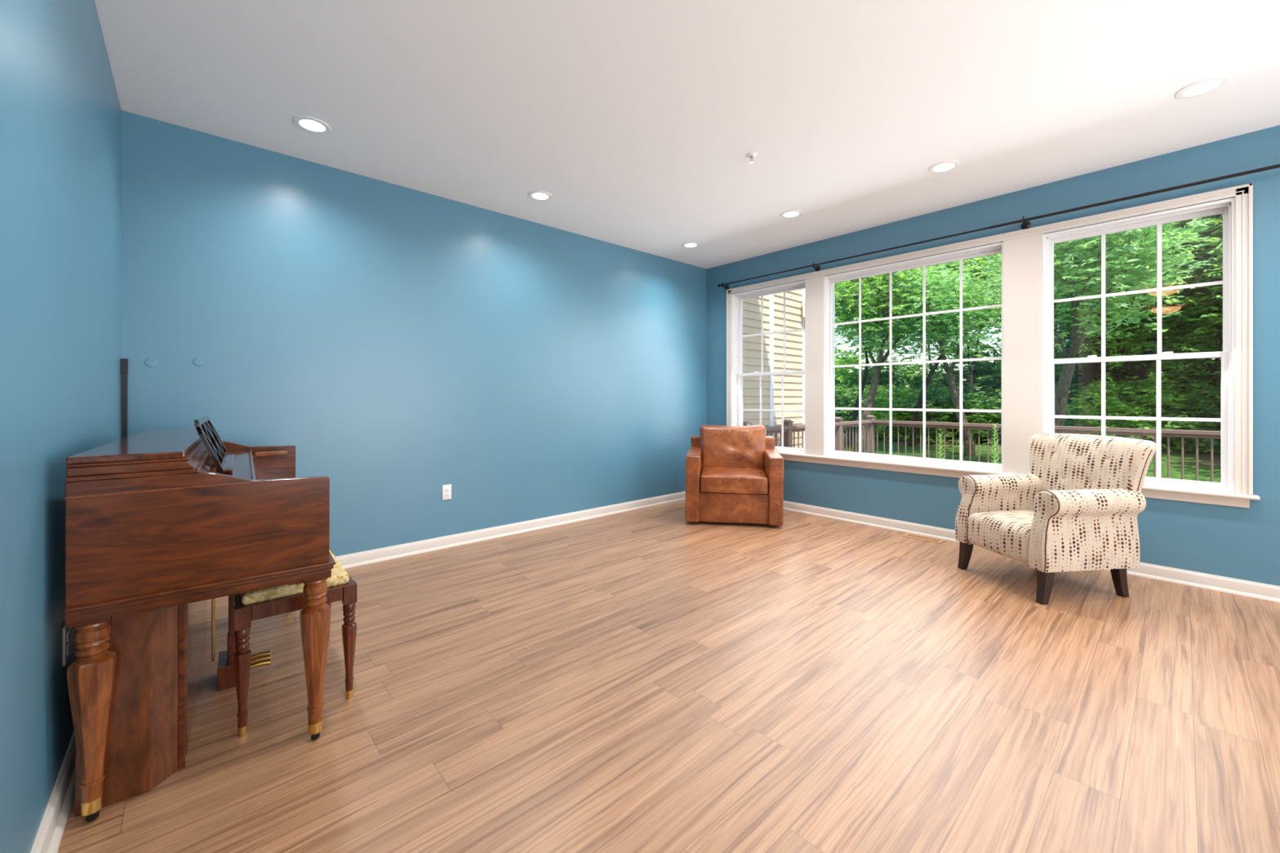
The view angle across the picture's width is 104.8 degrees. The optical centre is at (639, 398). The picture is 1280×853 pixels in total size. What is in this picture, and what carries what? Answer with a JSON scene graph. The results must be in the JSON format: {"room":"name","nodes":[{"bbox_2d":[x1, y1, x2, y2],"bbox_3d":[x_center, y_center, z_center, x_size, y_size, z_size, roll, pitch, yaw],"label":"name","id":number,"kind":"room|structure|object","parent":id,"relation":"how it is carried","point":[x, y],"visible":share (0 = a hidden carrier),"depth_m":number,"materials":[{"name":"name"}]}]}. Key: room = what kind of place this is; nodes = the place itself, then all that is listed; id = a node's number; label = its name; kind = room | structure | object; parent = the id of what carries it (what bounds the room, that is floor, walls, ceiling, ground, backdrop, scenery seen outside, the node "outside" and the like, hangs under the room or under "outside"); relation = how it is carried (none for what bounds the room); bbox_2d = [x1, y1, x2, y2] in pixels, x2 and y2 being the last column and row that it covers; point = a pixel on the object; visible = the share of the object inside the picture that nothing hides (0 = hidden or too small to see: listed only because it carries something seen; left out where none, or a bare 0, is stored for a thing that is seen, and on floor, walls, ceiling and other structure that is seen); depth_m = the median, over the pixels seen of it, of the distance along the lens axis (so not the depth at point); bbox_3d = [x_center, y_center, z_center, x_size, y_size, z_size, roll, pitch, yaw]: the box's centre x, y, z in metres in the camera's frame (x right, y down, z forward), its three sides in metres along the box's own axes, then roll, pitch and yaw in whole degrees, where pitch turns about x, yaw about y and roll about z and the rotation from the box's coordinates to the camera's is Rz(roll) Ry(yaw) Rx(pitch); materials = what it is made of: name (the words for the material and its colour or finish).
{"room":"music room","nodes":[
{"label":"music room","id":0,"kind":"room"},
{"bbox_2d":[0,0,121,852],"bbox_3d":[-1.916,-0.201,1.596,0.120,2.740,2.840,0,0,-42],"label":"wall","id":1,"kind":"structure","parent":0,"point":[60,111],"depth_m":1.28,"materials":[{"name":"blue paint"}]},
{"bbox_2d":[30,730,75,852],"bbox_3d":[-1.852,1.125,1.636,0.028,0.088,2.812,0,0,-42],"label":"baseboard","id":2,"kind":"structure","parent":1,"relation":"attached to","point":[49,836],"depth_m":1.35,"materials":[{"name":"beige paint"}]},
{"bbox_2d":[62,624,70,666],"bbox_3d":[-1.734,0.739,1.492,0.010,0.115,0.070,0,0,-42],"label":"wall outlet","id":3,"kind":"object","parent":1,"relation":"attached to","point":[66,632],"visible":0.97,"depth_m":1.47,"materials":[{"name":"white plastic"}]},
{"bbox_2d":[66,629,70,642],"bbox_3d":[-1.732,0.719,1.494,0.004,0.028,0.034,0,0,-42],"label":"receptacle","id":4,"kind":"object","parent":3,"relation":"attached to","point":[68,630],"depth_m":1.49,"materials":[{"name":"black"}]},
{"bbox_2d":[66,642,70,655],"bbox_3d":[-1.732,0.759,1.494,0.004,0.028,0.034,0,0,-42],"label":"receptacle","id":5,"kind":"object","parent":3,"relation":"attached to","point":[68,643],"depth_m":1.49,"materials":[{"name":"black"}]},
{"bbox_2d":[121,110,706,556],"bbox_3d":[-1.087,-0.201,4.337,5.034,2.740,0.100,0,0,-42],"label":"wall","id":6,"kind":"structure","parent":0,"point":[407,344],"depth_m":3.62,"materials":[{"name":"blue paint"}]},
{"bbox_2d":[144,358,156,366],"bbox_3d":[-2.741,-0.201,2.763,0.050,0.050,0.004,0,0,-42],"label":"wall plate","id":7,"kind":"object","parent":6,"relation":"attached to","point":[148,362],"depth_m":2.76,"materials":[{"name":"blue paint"}]},
{"bbox_2d":[192,357,204,365],"bbox_3d":[-2.594,-0.216,2.898,0.050,0.050,0.004,0,0,-42],"label":"wall plate","id":8,"kind":"object","parent":6,"relation":"attached to","point":[197,361],"depth_m":2.90,"materials":[{"name":"blue paint"}]},
{"bbox_2d":[442,484,451,499],"bbox_3d":[-1.516,0.737,3.873,0.070,0.115,0.010,0,0,-42],"label":"wall outlet","id":9,"kind":"object","parent":6,"relation":"attached to","point":[446,489],"visible":1,"depth_m":3.87,"materials":[{"name":"white plastic"}]},
{"bbox_2d":[335,491,685,568],"bbox_3d":[-0.999,1.125,4.330,4.914,0.088,0.028,0,0,-42],"label":"baseboard","id":10,"kind":"structure","parent":6,"relation":"attached to","point":[360,558],"depth_m":4.11,"materials":[{"name":"beige paint"}]},
{"bbox_2d":[57,499,1279,852],"bbox_3d":[-0.245,1.229,-0.027,10.000,0.120,7.690,0,0,-42],"label":"floor","id":11,"kind":"structure","parent":0,"point":[651,679],"depth_m":1.82,"materials":[{"name":"brown wood"}]},
{"bbox_2d":[63,415,335,822],"bbox_3d":[-1.727,0.623,2.048,0.612,1.092,1.472,0,0,-39],"label":"piano","id":12,"kind":"object","parent":11,"relation":"on","point":[161,524],"visible":0.97,"depth_m":1.46,"materials":[{"name":"brown wood"}]},
{"bbox_2d":[120,358,128,439],"bbox_3d":[-2.785,0.477,2.664,0.025,1.383,0.027,0,0,-42],"label":"pole","id":13,"kind":"object","parent":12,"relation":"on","point":[124,362],"visible":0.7,"depth_m":2.65,"materials":[{"name":"black paint"}]},
{"bbox_2d":[221,453,235,473],"bbox_3d":[-1.709,0.264,2.050,0.035,0.012,0.700,0,0,-39],"label":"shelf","id":14,"kind":"object","parent":12,"relation":"attached to","point":[228,463],"depth_m":1.93,"materials":[{"name":"brown wood"}]},
{"bbox_2d":[233,550,356,737],"bbox_3d":[-1.430,0.921,2.018,0.373,0.495,0.572,0,0,-41],"label":"piano bench","id":15,"kind":"object","parent":11,"relation":"on","point":[249,606],"visible":0.66,"depth_m":1.77,"materials":[{"name":"brown wood"}]},
{"bbox_2d":[240,550,349,604],"bbox_3d":[-1.430,0.699,2.018,0.329,0.050,0.530,0,0,-41],"label":"seat cushion","id":16,"kind":"object","parent":15,"relation":"on","point":[278,595],"depth_m":1.80,"materials":[{"name":"beige fabric"}]},
{"bbox_2d":[684,424,783,525],"bbox_3d":[0.919,0.724,4.881,0.882,0.891,0.851,0,0,10],"label":"leather armchair","id":17,"kind":"object","parent":11,"relation":"on","point":[735,474],"visible":1,"depth_m":4.53,"materials":[{"name":"brown leather"}]},
{"bbox_2d":[699,424,765,471],"bbox_3d":[0.949,0.511,5.052,0.670,0.466,0.284,0,0,10],"label":"cushion","id":18,"kind":"object","parent":17,"relation":"on","point":[720,446],"depth_m":4.95,"materials":[{"name":"brown leather"}]},
{"bbox_2d":[700,466,768,493],"bbox_3d":[0.905,0.774,4.794,0.608,0.178,0.672,0,0,10],"label":"seat cushion","id":19,"kind":"object","parent":17,"relation":"on","point":[713,479],"depth_m":4.49,"materials":[{"name":"brown leather"}]},
{"bbox_2d":[902,533,945,543],"bbox_3d":[2.362,1.166,4.114,0.124,0.006,0.290,0,0,-42],"label":"floor vent","id":20,"kind":"object","parent":11,"relation":"in","point":[907,535],"visible":1,"depth_m":4.10,"materials":[{"name":"beige wood"}]},
{"bbox_2d":[955,433,1156,604],"bbox_3d":[2.598,0.704,3.144,0.788,0.930,0.742,0,0,-8],"label":"armchair","id":21,"kind":"object","parent":11,"relation":"on","point":[1078,506],"visible":1,"depth_m":2.91,"materials":[{"name":"fabric"}]},
{"bbox_2d":[94,0,1279,269],"bbox_3d":[-0.245,-1.641,-0.027,10.000,0.140,7.690,0,0,-42],"label":"ceiling","id":22,"kind":"structure","parent":0,"point":[640,120],"depth_m":2.52,"materials":[{"name":"white paint"}]},
{"bbox_2d":[293,115,331,133],"bbox_3d":[-1.882,-1.568,2.834,0.184,0.006,0.184,0,0,-42],"label":"recessed light","id":23,"kind":"object","parent":22,"relation":"in","point":[310,124],"visible":1,"depth_m":2.83,"materials":[{"name":"white plastic"}]},
{"bbox_2d":[528,191,552,200],"bbox_3d":[-0.773,-1.568,3.824,0.184,0.006,0.184,0,0,-42],"label":"recessed light","id":24,"kind":"object","parent":22,"relation":"in","point":[535,195],"visible":1,"depth_m":3.82,"materials":[{"name":"white plastic"}]},
{"bbox_2d":[681,242,699,248],"bbox_3d":[0.519,-1.568,5.053,0.184,0.006,0.184,0,0,-42],"label":"recessed light","id":25,"kind":"object","parent":22,"relation":"in","point":[687,245],"visible":1,"depth_m":5.05,"materials":[{"name":"white plastic"}]},
{"bbox_2d":[746,151,757,163],"bbox_3d":[0.722,-1.547,3.183,0.072,0.048,0.072,0,0,-42],"label":"sprinkler","id":26,"kind":"object","parent":22,"relation":"attached to","point":[750,155],"visible":1,"depth_m":3.17,"materials":[{"name":"white plastic"}]},
{"bbox_2d":[780,209,802,217],"bbox_3d":[1.290,-1.568,4.204,0.184,0.006,0.184,0,0,-42],"label":"recessed light","id":27,"kind":"object","parent":22,"relation":"in","point":[792,213],"visible":1,"depth_m":4.20,"materials":[{"name":"white plastic"}]},
{"bbox_2d":[928,160,959,173],"bbox_3d":[2.062,-1.568,3.347,0.184,0.006,0.184,0,0,-42],"label":"recessed light","id":28,"kind":"object","parent":22,"relation":"in","point":[946,166],"visible":1,"depth_m":3.35,"materials":[{"name":"white plastic"}]},
{"bbox_2d":[1174,75,1229,98],"bbox_3d":[2.837,-1.568,2.492,0.184,0.006,0.184,0,0,-42],"label":"recessed light","id":29,"kind":"object","parent":22,"relation":"in","point":[1205,86],"visible":1,"depth_m":2.49,"materials":[{"name":"white plastic"}]},
{"bbox_2d":[706,124,1279,586],"bbox_3d":[3.358,-0.201,3.316,0.170,2.740,7.590,0,0,-42],"label":"wall","id":30,"kind":"structure","parent":0,"point":[1240,543],"depth_m":3.25,"materials":[{"name":"blue paint"}]},
{"bbox_2d":[732,280,805,453],"bbox_3d":[1.450,-0.312,5.427,0.194,1.783,0.939,0,0,-42],"label":"window","id":31,"kind":"structure","parent":30,"relation":"in","point":[737,299],"depth_m":5.65,"materials":[{"name":"white plastic"}]},
{"bbox_2d":[740,374,804,447],"bbox_3d":[1.444,0.136,5.421,0.005,0.779,0.831,0,0,-42],"label":"grille","id":32,"kind":"object","parent":31,"relation":"attached to","point":[760,410],"depth_m":5.35,"materials":[{"name":"white plastic"}]},
{"bbox_2d":[741,291,804,372],"bbox_3d":[1.470,-0.722,5.445,0.005,0.865,0.847,0,0,-42],"label":"grille","id":33,"kind":"object","parent":31,"relation":"attached to","point":[762,295],"depth_m":5.54,"materials":[{"name":"white plastic"}]},
{"bbox_2d":[805,275,824,455],"bbox_3d":[1.787,-0.320,4.973,0.105,1.777,0.195,0,0,-42],"label":"trim","id":34,"kind":"structure","parent":30,"relation":"attached to","point":[815,286],"depth_m":4.93,"materials":[{"name":"beige paint"}]},
{"bbox_2d":[824,242,1003,471],"bbox_3d":[2.382,-0.312,4.401,0.194,1.783,1.460,0,0,-42],"label":"window","id":35,"kind":"structure","parent":30,"relation":"in","point":[997,248],"depth_m":4.49,"materials":[{"name":"white plastic"}]},
{"bbox_2d":[726,182,1253,495],"bbox_3d":[2.309,-0.348,4.324,0.026,1.834,3.850,0,0,-42],"label":"trim","id":36,"kind":"structure","parent":30,"relation":"attached to","point":[1243,194],"depth_m":2.94,"materials":[{"name":"beige paint"}]},
{"bbox_2d":[717,164,1279,289],"bbox_3d":[2.707,-1.306,3.829,0.103,0.077,5.270,0,0,-42],"label":"curtain rod","id":37,"kind":"object","parent":30,"relation":"attached to","point":[1025,224],"visible":1,"depth_m":3.52,"materials":[{"name":"black metal"}]},
{"bbox_2d":[777,450,1260,507],"bbox_3d":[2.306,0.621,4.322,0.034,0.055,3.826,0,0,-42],"label":"trim","id":38,"kind":"structure","parent":30,"relation":"attached to","point":[1227,501],"depth_m":4.02,"materials":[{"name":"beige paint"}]},
{"bbox_2d":[1003,233,1043,474],"bbox_3d":[2.910,-0.320,3.737,0.105,1.777,0.240,0,0,-42],"label":"trim","id":39,"kind":"structure","parent":30,"relation":"attached to","point":[1023,257],"depth_m":3.71,"materials":[{"name":"beige paint"}]},
{"bbox_2d":[782,500,1279,602],"bbox_3d":[3.328,1.125,3.202,0.028,0.088,7.462,0,0,-42],"label":"baseboard","id":40,"kind":"structure","parent":30,"relation":"attached to","point":[1203,580],"depth_m":3.21,"materials":[{"name":"beige paint"}]},
{"bbox_2d":[1043,197,1235,493],"bbox_3d":[3.334,-0.312,3.353,0.194,1.783,0.907,0,0,-42],"label":"window","id":41,"kind":"structure","parent":30,"relation":"in","point":[1226,206],"depth_m":3.26,"materials":[{"name":"white plastic"}]},
{"bbox_2d":[1053,360,1221,478],"bbox_3d":[3.328,0.136,3.348,0.005,0.779,0.799,0,0,-42],"label":"grille","id":42,"kind":"object","parent":41,"relation":"attached to","point":[1157,419],"depth_m":3.29,"materials":[{"name":"white plastic"}]},
{"bbox_2d":[1053,223,1222,356],"bbox_3d":[3.354,-0.722,3.371,0.005,0.865,0.815,0,0,-42],"label":"grille","id":43,"kind":"object","parent":41,"relation":"attached to","point":[1158,289],"depth_m":3.37,"materials":[{"name":"white plastic"}]},
{"label":"outside","id":44,"kind":"structure","parent":0,"visible":0},
{"bbox_2d":[844,419,1221,483],"bbox_3d":[11.437,1.594,17.152,100.000,1.210,90.000,0,0,-42],"label":"lawn","id":45,"kind":"structure","parent":44,"point":[1189,459],"depth_m":13.30,"materials":[{"name":"green plant"}]},
{"bbox_2d":[742,288,804,448],"bbox_3d":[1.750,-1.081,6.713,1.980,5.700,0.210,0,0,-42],"label":"house wing","id":46,"kind":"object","parent":45,"relation":"on","point":[773,304],"visible":0.2,"depth_m":6.83,"materials":[{"name":"beige plastic"}]},
{"bbox_2d":[835,325,846,351],"bbox_3d":[10.778,-2.145,30.790,4.489,7.075,4.082,0,0,32],"label":"tree","id":47,"kind":"object","parent":45,"relation":"on","point":[841,335],"visible":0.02,"depth_m":29.72,"materials":[{"name":"green plant"}]},
{"bbox_2d":[835,383,855,420],"bbox_3d":[9.107,0.428,23.904,3.848,2.715,4.080,0,0,-35],"label":"shrub","id":48,"kind":"object","parent":45,"relation":"on","point":[837,394],"visible":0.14,"depth_m":23.04,"materials":[{"name":"green plant"}]},
{"bbox_2d":[835,384,902,433],"bbox_3d":[10.361,0.555,22.382,3.798,2.374,3.831,0,0,42],"label":"shrub","id":49,"kind":"object","parent":45,"relation":"on","point":[852,397],"visible":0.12,"depth_m":22.17,"materials":[{"name":"green plant"}]},
{"bbox_2d":[835,349,905,404],"bbox_3d":[11.880,-0.637,28.910,7.089,4.646,7.265,0,0,11],"label":"shrub","id":50,"kind":"object","parent":45,"relation":"on","point":[844,377],"visible":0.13,"depth_m":27.49,"materials":[{"name":"green plant"}]},
{"bbox_2d":[842,324,911,377],"bbox_3d":[12.604,-2.159,25.483,4.489,7.075,4.082,0,0,24],"label":"tree","id":51,"kind":"object","parent":45,"relation":"on","point":[856,336],"visible":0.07,"depth_m":25.54,"materials":[{"name":"green plant"}]},
{"bbox_2d":[841,353,946,410],"bbox_3d":[14.019,-0.447,26.788,6.125,4.076,5.777,0,0,-6],"label":"shrub","id":52,"kind":"object","parent":45,"relation":"on","point":[908,370],"visible":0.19,"depth_m":26.20,"materials":[{"name":"green plant"}]},
{"bbox_2d":[835,262,959,446],"bbox_3d":[7.532,-1.936,15.928,4.988,7.861,4.536,0,0,30],"label":"tree","id":53,"kind":"object","parent":45,"relation":"on","point":[864,288],"visible":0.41,"depth_m":15.13,"materials":[{"name":"green plant"}]},
{"bbox_2d":[848,381,955,442],"bbox_3d":[10.347,0.629,19.477,4.000,2.558,3.903,0,0,-20],"label":"shrub","id":54,"kind":"object","parent":45,"relation":"on","point":[897,393],"visible":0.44,"depth_m":18.92,"materials":[{"name":"green plant"}]},
{"bbox_2d":[835,262,979,453],"bbox_3d":[7.760,-1.543,15.857,5.719,7.131,4.412,0,0,20],"label":"tree","id":55,"kind":"object","parent":45,"relation":"on","point":[880,337],"visible":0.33,"depth_m":15.35,"materials":[{"name":"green plant"}]},
{"bbox_2d":[865,257,1001,457],"bbox_3d":[8.951,-1.277,14.845,3.971,6.418,5.147,0,0,7],"label":"tree","id":56,"kind":"object","parent":45,"relation":"on","point":[948,329],"visible":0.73,"depth_m":14.14,"materials":[{"name":"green plant"}]},
{"bbox_2d":[885,253,1001,446],"bbox_3d":[10.655,-2.358,16.881,4.990,8.647,5.487,0,0,34],"label":"tree","id":57,"kind":"object","parent":45,"relation":"on","point":[916,414],"visible":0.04,"depth_m":16.60,"materials":[{"name":"green plant"}]},
{"bbox_2d":[892,378,1001,445],"bbox_3d":[11.225,0.604,18.159,3.740,2.639,3.966,0,0,22],"label":"shrub","id":58,"kind":"object","parent":45,"relation":"on","point":[943,398],"visible":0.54,"depth_m":17.42,"materials":[{"name":"green plant"}]},
{"bbox_2d":[904,336,1001,417],"bbox_3d":[16.628,-0.700,24.225,7.353,4.596,7.416,0,0,-20],"label":"shrub","id":59,"kind":"object","parent":45,"relation":"on","point":[981,368],"visible":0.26,"depth_m":23.49,"materials":[{"name":"green plant"}]},
{"bbox_2d":[932,254,1001,399],"bbox_3d":[14.168,-2.513,20.824,4.990,8.647,5.487,0,0,-12],"label":"tree","id":60,"kind":"object","parent":45,"relation":"on","point":[971,368],"visible":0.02,"depth_m":20.39,"materials":[{"name":"green plant"}]},
{"bbox_2d":[971,397,1071,445],"bbox_3d":[12.769,0.769,16.648,3.166,1.962,3.139,0,0,44],"label":"shrub","id":61,"kind":"object","parent":45,"relation":"on","point":[997,416],"visible":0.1,"depth_m":16.76,"materials":[{"name":"green plant"}]},
{"bbox_2d":[973,337,1155,426],"bbox_3d":[18.038,-0.503,21.353,6.898,4.521,7.069,0,0,45],"label":"shrub","id":62,"kind":"object","parent":45,"relation":"on","point":[1058,367],"visible":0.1,"depth_m":19.87,"materials":[{"name":"green plant"}]},
{"bbox_2d":[971,217,1222,433],"bbox_3d":[9.130,-1.385,9.977,4.412,7.131,5.719,0,0,33],"label":"tree","id":63,"kind":"object","parent":45,"relation":"on","point":[1080,260],"visible":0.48,"depth_m":9.36,"materials":[{"name":"green leaves"},{"name":"grey brown bark"}]},
{"bbox_2d":[1000,271,1199,408],"bbox_3d":[19.080,-3.655,19.713,10.659,10.773,8.167,0,0,19],"label":"tree","id":64,"kind":"object","parent":45,"relation":"on","point":[1091,367],"visible":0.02,"depth_m":18.82,"materials":[{"name":"green plant"}]},
{"bbox_2d":[990,213,1222,404],"bbox_3d":[15.781,-3.059,14.301,9.690,9.794,7.424,0,0,-27],"label":"tree","id":65,"kind":"object","parent":45,"relation":"on","point":[1205,296],"visible":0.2,"depth_m":13.13,"materials":[{"name":"green plant"}]},
{"bbox_2d":[1053,217,1222,439],"bbox_3d":[15.555,-2.673,14.834,7.162,8.863,6.927,0,0,18],"label":"tree","id":66,"kind":"object","parent":45,"relation":"on","point":[1142,371],"visible":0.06,"depth_m":14.73,"materials":[{"name":"green plant"}]},
{"bbox_2d":[1053,326,1222,428],"bbox_3d":[20.126,-1.056,19.981,8.773,6.190,9.302,0,0,16],"label":"shrub","id":67,"kind":"object","parent":45,"relation":"on","point":[1174,373],"visible":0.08,"depth_m":18.58,"materials":[{"name":"green plant"}]},
{"bbox_2d":[1053,312,1222,385],"bbox_3d":[19.122,-3.749,18.178,8.167,10.773,10.659,0,0,17],"label":"tree","id":68,"kind":"object","parent":45,"relation":"on","point":[1206,366],"visible":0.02,"depth_m":17.62,"materials":[{"name":"green plant"}]},
{"bbox_2d":[1061,372,1217,453],"bbox_3d":[14.692,0.486,14.727,4.053,2.592,3.955,0,0,42],"label":"shrub","id":69,"kind":"object","parent":45,"relation":"on","point":[1120,406],"visible":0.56,"depth_m":14.19,"materials":[{"name":"green plant"}]},
{"bbox_2d":[1143,375,1221,454],"bbox_3d":[16.047,0.558,13.372,3.403,2.401,3.608,0,0,16],"label":"shrub","id":70,"kind":"object","parent":45,"relation":"on","point":[1211,407],"visible":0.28,"depth_m":13.27,"materials":[{"name":"green plant"}]},
{"bbox_2d":[1154,334,1222,425],"bbox_3d":[21.081,-0.415,15.980,7.120,4.412,7.059,0,0,-17],"label":"shrub","id":71,"kind":"object","parent":45,"relation":"on","point":[1200,378],"visible":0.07,"depth_m":16.97,"materials":[{"name":"green plant"}]},
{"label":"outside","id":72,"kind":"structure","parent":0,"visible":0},
{"bbox_3d":[5.234,1.339,4.217,3.820,0.040,8.200,0,0,-42],"label":"floor","id":73,"kind":"structure","parent":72,"visible":0},
{"bbox_2d":[934,433,945,458],"bbox_3d":[3.579,0.863,5.875,0.260,0.912,0.260,0,0,-42],"label":"leafy plant","id":74,"kind":"object","parent":73,"relation":"on","point":[940,441],"visible":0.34,"depth_m":5.88,"materials":[{"name":"green plant"}]},
{"bbox_2d":[742,414,1221,482],"bbox_3d":[4.898,0.802,4.587,3.700,1.034,7.020,0,0,-42],"label":"deck railing","id":75,"kind":"object","parent":73,"relation":"on","point":[788,428],"visible":0.38,"depth_m":6.84,"materials":[{"name":"brown wood"}]},
{"bbox_2d":[989,422,1000,463],"bbox_3d":[3.703,0.783,5.143,0.260,1.072,0.260,0,0,-42],"label":"leafy plant","id":76,"kind":"object","parent":73,"relation":"on","point":[994,460],"visible":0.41,"depth_m":5.15,"materials":[{"name":"green plant"}]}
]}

